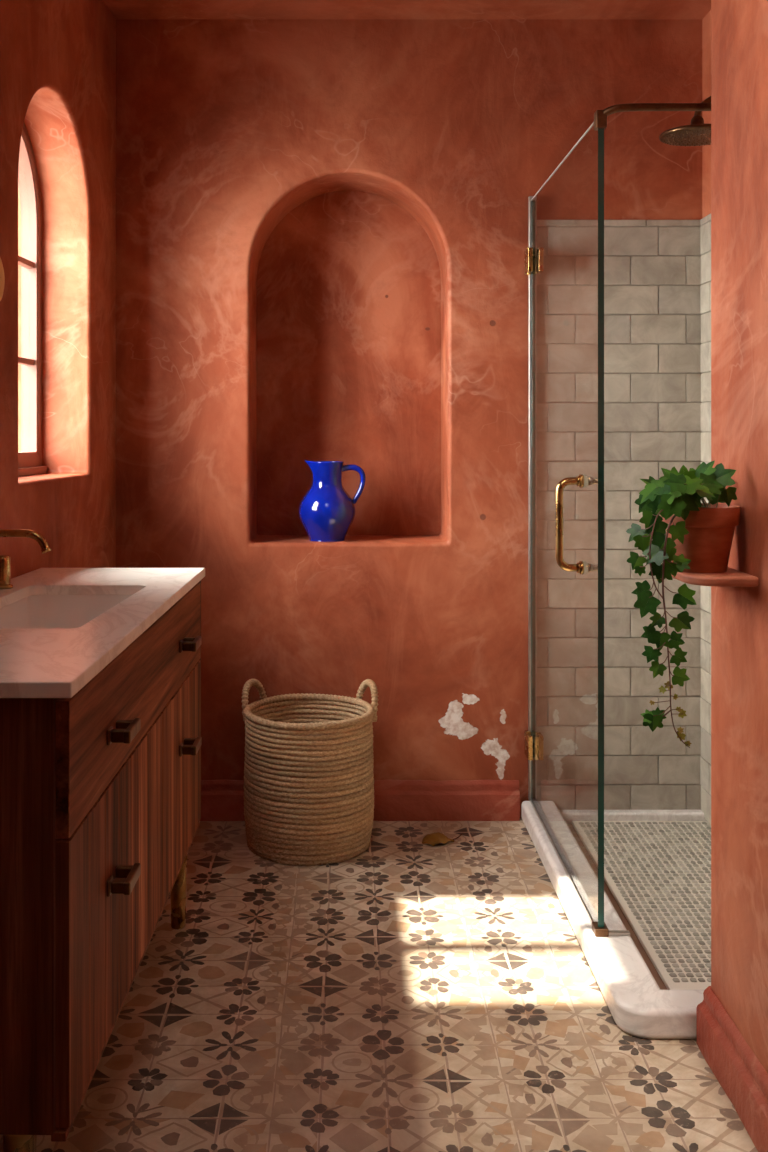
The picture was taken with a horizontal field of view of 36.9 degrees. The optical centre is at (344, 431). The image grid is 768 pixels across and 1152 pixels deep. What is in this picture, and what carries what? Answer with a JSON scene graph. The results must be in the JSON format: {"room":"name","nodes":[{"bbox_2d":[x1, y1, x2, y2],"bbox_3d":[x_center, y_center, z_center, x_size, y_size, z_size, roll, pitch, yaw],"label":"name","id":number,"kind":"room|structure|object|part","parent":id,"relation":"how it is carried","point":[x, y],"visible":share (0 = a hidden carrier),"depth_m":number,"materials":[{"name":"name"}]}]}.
{"room":"bathroom","nodes":[
{"label":"bathroom","id":0,"kind":"room"},
{"bbox_2d":[0,0,115,578],"bbox_3d":[-0.949,-0.085,1.110,0.195,2.650,5.120,0,0,3],"label":"wall","id":1,"kind":"structure","parent":0,"point":[58,57],"depth_m":3.24,"materials":[{"name":"paint"}]},
{"bbox_2d":[0,258,4,300],"bbox_3d":[-0.757,-0.335,2.500,0.018,0.114,0.114,0,0,0],"label":"disc","id":2,"kind":"object","parent":1,"relation":"attached to","point":[2,277],"visible":1,"depth_m":2.51,"materials":[{"name":"gold metal"}]},
{"bbox_2d":[0,529,50,553],"bbox_3d":[-0.693,0.220,2.400,0.159,0.069,0.052,0,0,0],"label":"spout","id":3,"kind":"object","parent":1,"relation":"attached to","point":[38,537],"visible":1,"depth_m":2.39,"materials":[{"name":"gold metal"}]},
{"bbox_2d":[18,124,47,476],"bbox_3d":[-0.895,-0.379,2.979,0.068,1.002,0.596,0,0,3],"label":"window","id":4,"kind":"structure","parent":1,"relation":"in","point":[30,260],"depth_m":3.24,"materials":[{"name":"white glass"}]},
{"bbox_3d":[-0.869,0.107,2.978,0.016,0.022,0.578,0,0,3],"label":"sill rail","id":5,"kind":"part","parent":4,"relation":"part of","materials":[{"name":"brown paint"}]},
{"bbox_2d":[18,19,701,817],"bbox_3d":[0.200,-0.085,3.675,2.600,2.650,0.270,0,0,0],"label":"wall","id":6,"kind":"structure","parent":0,"point":[322,224],"depth_m":3.54,"materials":[{"name":"paint"}]},
{"bbox_2d":[299,460,365,541],"bbox_3d":[-0.055,0.216,3.634,0.181,0.253,0.178,0,0,44],"label":"ceramic jug","id":7,"kind":"object","parent":6,"relation":"on","point":[326,511],"visible":1,"depth_m":3.58,"materials":[{"name":"ceramic"}]},
{"bbox_3d":[0.025,0.165,3.635,0.083,0.126,0.026,0,0,0],"label":"handle","id":8,"kind":"part","parent":7,"relation":"part of","materials":[{"name":"ceramic"}]},
{"bbox_2d":[200,779,519,820],"bbox_3d":[-0.092,1.130,3.528,1.255,0.120,0.024,0,0,0],"label":"baseboard","id":9,"kind":"structure","parent":6,"relation":"attached to","point":[221,800],"depth_m":3.52,"materials":[{"name":"paint"}]},
{"bbox_2d":[537,220,701,809],"bbox_3d":[0.842,0.263,3.535,0.514,1.830,0.011,0,0,0],"label":"wall tiles","id":10,"kind":"object","parent":6,"relation":"attached to","point":[652,268],"depth_m":3.53,"materials":[{"name":"tile"}]},
{"bbox_2d":[0,818,757,1151],"bbox_3d":[0.000,1.220,1.175,2.700,0.061,5.450,0,0,0],"label":"floor","id":11,"kind":"structure","parent":0,"point":[403,994],"depth_m":2.29,"materials":[{"name":"tile"}]},
{"bbox_2d":[0,580,201,1151],"bbox_3d":[-0.535,0.772,2.183,0.422,0.835,1.272,0,0,1],"label":"vanity cabinet","id":12,"kind":"object","parent":11,"relation":"on","point":[100,786],"visible":0.96,"depth_m":1.64,"materials":[{"name":"brown wood"}]},
{"bbox_3d":[-0.447,1.067,1.581,0.052,0.245,0.052,0,0,1],"label":"leg","id":13,"kind":"part","parent":12,"relation":"part of","materials":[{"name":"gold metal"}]},
{"bbox_3d":[-0.574,0.650,1.558,0.366,0.590,0.022,0,0,1],"label":"panel","id":14,"kind":"part","parent":12,"relation":"part of","materials":[{"name":"brown wood"}]},
{"bbox_2d":[0,568,204,697],"bbox_3d":[-0.582,0.343,2.171,0.480,0.022,1.288,0,0,0],"label":"countertop","id":15,"kind":"structure","parent":12,"relation":"on","point":[34,663],"depth_m":1.94,"materials":[{"name":"white stone"}]},
{"bbox_2d":[0,555,12,588],"bbox_3d":[-0.728,0.297,2.447,0.042,0.068,0.042,0,0,0],"label":"handle","id":16,"kind":"object","parent":15,"relation":"on","point":[5,561],"visible":1,"depth_m":2.43,"materials":[{"name":"gold metal"}]},
{"bbox_3d":[-0.728,0.328,2.447,0.042,0.006,0.042,0,0,0],"label":"plate","id":17,"kind":"part","parent":16,"relation":"part of","materials":[{"name":"gold metal"}]},
{"bbox_2d":[0,595,131,628],"bbox_3d":[-0.568,0.427,2.221,0.302,0.146,0.576,0,0,0],"label":"sink basin","id":18,"kind":"object","parent":15,"relation":"in","point":[32,611],"visible":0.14,"depth_m":2.50,"materials":[{"name":"white ceramic"}]},
{"bbox_3d":[-0.376,0.748,1.913,0.020,0.387,0.717,0,0,1],"label":"door","id":19,"kind":"part","parent":12,"relation":"part of","materials":[{"name":"brown wood"}]},
{"bbox_3d":[-0.349,0.472,1.818,0.037,0.025,0.086,0,0,1],"label":"handle","id":20,"kind":"part","parent":12,"relation":"part of","materials":[{"name":"brown metal"}]},
{"bbox_3d":[-0.349,0.706,1.818,0.037,0.025,0.086,0,0,1],"label":"handle","id":21,"kind":"part","parent":12,"relation":"part of","materials":[{"name":"brown metal"}]},
{"bbox_3d":[-0.376,0.951,2.175,0.020,0.012,1.250,0,0,1],"label":"rail","id":22,"kind":"part","parent":12,"relation":"part of","materials":[{"name":"brown wood"}]},
{"bbox_3d":[-0.372,0.457,2.175,0.020,0.186,1.241,0,0,1],"label":"drawer","id":23,"kind":"part","parent":12,"relation":"part of","materials":[{"name":"brown wood"}]},
{"bbox_3d":[-0.401,1.067,2.768,0.052,0.245,0.052,0,0,1],"label":"leg","id":24,"kind":"part","parent":12,"relation":"part of","materials":[{"name":"brown wood"}]},
{"bbox_3d":[-0.365,0.748,2.535,0.020,0.387,0.519,0,0,1],"label":"door","id":25,"kind":"part","parent":12,"relation":"part of","materials":[{"name":"brown wood"}]},
{"bbox_3d":[-0.337,0.462,2.510,0.037,0.025,0.086,0,0,1],"label":"handle","id":26,"kind":"part","parent":12,"relation":"part of","materials":[{"name":"brown metal"}]},
{"bbox_3d":[-0.337,0.685,2.510,0.037,0.025,0.086,0,0,1],"label":"handle","id":27,"kind":"part","parent":12,"relation":"part of","materials":[{"name":"brown metal"}]},
{"bbox_2d":[241,679,377,865],"bbox_3d":[-0.113,0.962,3.327,0.397,0.455,0.378,0,0,12],"label":"woven basket","id":28,"kind":"object","parent":11,"relation":"on","point":[318,809],"visible":1,"depth_m":3.18,"materials":[{"name":"wicker"}]},
{"bbox_3d":[-0.272,0.790,3.417,0.037,0.111,0.126,0,0,29],"label":"handle","id":29,"kind":"part","parent":28,"relation":"part of","materials":[{"name":"wicker"}]},
{"bbox_3d":[0.068,0.790,3.410,0.036,0.111,0.126,0,0,-26],"label":"handle","id":30,"kind":"part","parent":28,"relation":"part of","materials":[{"name":"wicker"}]},
{"bbox_2d":[422,832,461,845],"bbox_3d":[0.283,1.177,3.336,0.122,0.024,0.083,0,0,0],"label":"fallen leaf","id":31,"kind":"object","parent":11,"relation":"on","point":[434,838],"visible":1,"depth_m":3.32,"materials":[{"name":"brown"}]},
{"bbox_2d":[521,801,703,1038],"bbox_3d":[0.820,1.160,2.890,0.560,0.060,1.290,0,0,0],"label":"shower curb","id":32,"kind":"object","parent":11,"relation":"on","point":[636,1003],"visible":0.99,"depth_m":2.48,"materials":[{"name":"white stone"}]},
{"bbox_2d":[525,110,629,936],"bbox_3d":[0.571,0.204,3.054,0.138,1.852,0.967,0,0,0],"label":"shower door","id":33,"kind":"structure","parent":32,"relation":"on","point":[534,257],"depth_m":2.74,"materials":[{"name":"clear glass"}]},
{"bbox_3d":[0.575,0.206,3.049,0.014,1.828,0.932,0,0,0],"label":"glass pane","id":34,"kind":"part","parent":33,"relation":"part of","materials":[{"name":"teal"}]},
{"bbox_3d":[0.535,0.221,2.744,0.065,0.239,0.032,0,0,0],"label":"handle","id":35,"kind":"part","parent":33,"relation":"part of","materials":[{"name":"gold metal"}]},
{"bbox_3d":[0.602,0.221,2.744,0.040,0.226,0.019,0,0,0],"label":"handle","id":36,"kind":"part","parent":33,"relation":"part of","materials":[{"name":"gold metal"}]},
{"bbox_2d":[559,810,705,823],"bbox_3d":[0.872,1.173,3.507,0.452,0.034,0.040,0,0,0],"label":"marble ledge","id":37,"kind":"object","parent":11,"relation":"on","point":[569,816],"visible":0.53,"depth_m":3.49,"materials":[{"name":"white stone"}]},
{"bbox_2d":[567,821,710,989],"bbox_3d":[0.872,1.183,2.914,0.450,0.014,1.142,0,0,0],"label":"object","id":38,"kind":"structure","parent":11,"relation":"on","point":[657,874],"depth_m":2.97,"materials":[{"name":"beige tile"}]},
{"bbox_2d":[102,0,710,18],"bbox_3d":[0.000,-1.345,1.150,2.800,0.150,5.500,0,0,0],"label":"ceiling","id":39,"kind":"structure","parent":0,"point":[120,9],"depth_m":3.45,"materials":[{"name":"paint"}]},
{"bbox_2d":[702,10,710,217],"bbox_3d":[1.225,-0.085,2.920,0.250,2.650,1.360,0,0,0],"label":"wall","id":40,"kind":"structure","parent":0,"point":[706,21],"depth_m":3.50,"materials":[{"name":"paint"}]},
{"bbox_2d":[604,103,710,115],"bbox_3d":[0.836,-0.727,2.577,0.528,0.047,0.044,0,0,0],"label":"support rail","id":41,"kind":"object","parent":40,"relation":"attached to","point":[610,110],"visible":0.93,"depth_m":2.57,"materials":[{"name":"brown metal"}]},
{"bbox_2d":[659,96,710,146],"bbox_3d":[0.974,-0.891,3.157,0.225,0.174,0.202,0,0,-37],"label":"shower","id":42,"kind":"object","parent":40,"relation":"attached to","point":[698,133],"visible":0.7,"depth_m":3.14,"materials":[{"name":"brown metal"}]},
{"bbox_3d":[1.029,-0.907,3.150,0.147,0.114,0.017,0,0,0],"label":"shower arm","id":43,"kind":"part","parent":42,"relation":"part of","materials":[{"name":"brown metal"}]},
{"bbox_2d":[700,214,710,824],"bbox_3d":[1.095,0.263,2.937,0.011,1.830,1.183,0,0,0],"label":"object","id":44,"kind":"structure","parent":40,"relation":"attached to","point":[705,229],"depth_m":3.47,"materials":[{"name":"stone"}]},
{"bbox_2d":[711,0,767,1072],"bbox_3d":[1.030,-0.085,0.420,0.640,2.650,3.640,0,0,0],"label":"wall","id":45,"kind":"structure","parent":0,"point":[739,28],"depth_m":2.05,"materials":[{"name":"paint"}]},
{"bbox_2d":[671,567,758,586],"bbox_3d":[0.651,0.257,2.085,0.118,0.017,0.240,0,0,0],"label":"wall shelf","id":46,"kind":"object","parent":45,"relation":"attached to","point":[732,577],"visible":0.54,"depth_m":1.97,"materials":[{"name":"ceramic"}]},
{"bbox_2d":[626,460,740,747],"bbox_3d":[0.605,0.296,2.038,0.234,0.491,0.139,0,0,-38],"label":"ivy","id":47,"kind":"object","parent":46,"relation":"on","point":[696,536],"visible":1,"depth_m":1.99,"materials":[{"name":"plant"}]},
{"bbox_2d":[660,503,740,572],"bbox_3d":[0.636,0.190,2.062,0.139,0.117,0.139,0,0,0],"label":"pot","id":48,"kind":"object","parent":46,"relation":"on","point":[700,540],"depth_m":2.01,"materials":[{"name":"orange ceramic"}]},
{"bbox_2d":[696,986,767,1151],"bbox_3d":[0.697,1.133,0.488,0.030,0.114,3.500,0,0,0],"label":"baseboard","id":49,"kind":"structure","parent":45,"relation":"attached to","point":[735,1066],"depth_m":2.04,"materials":[{"name":"paint"}]}
]}

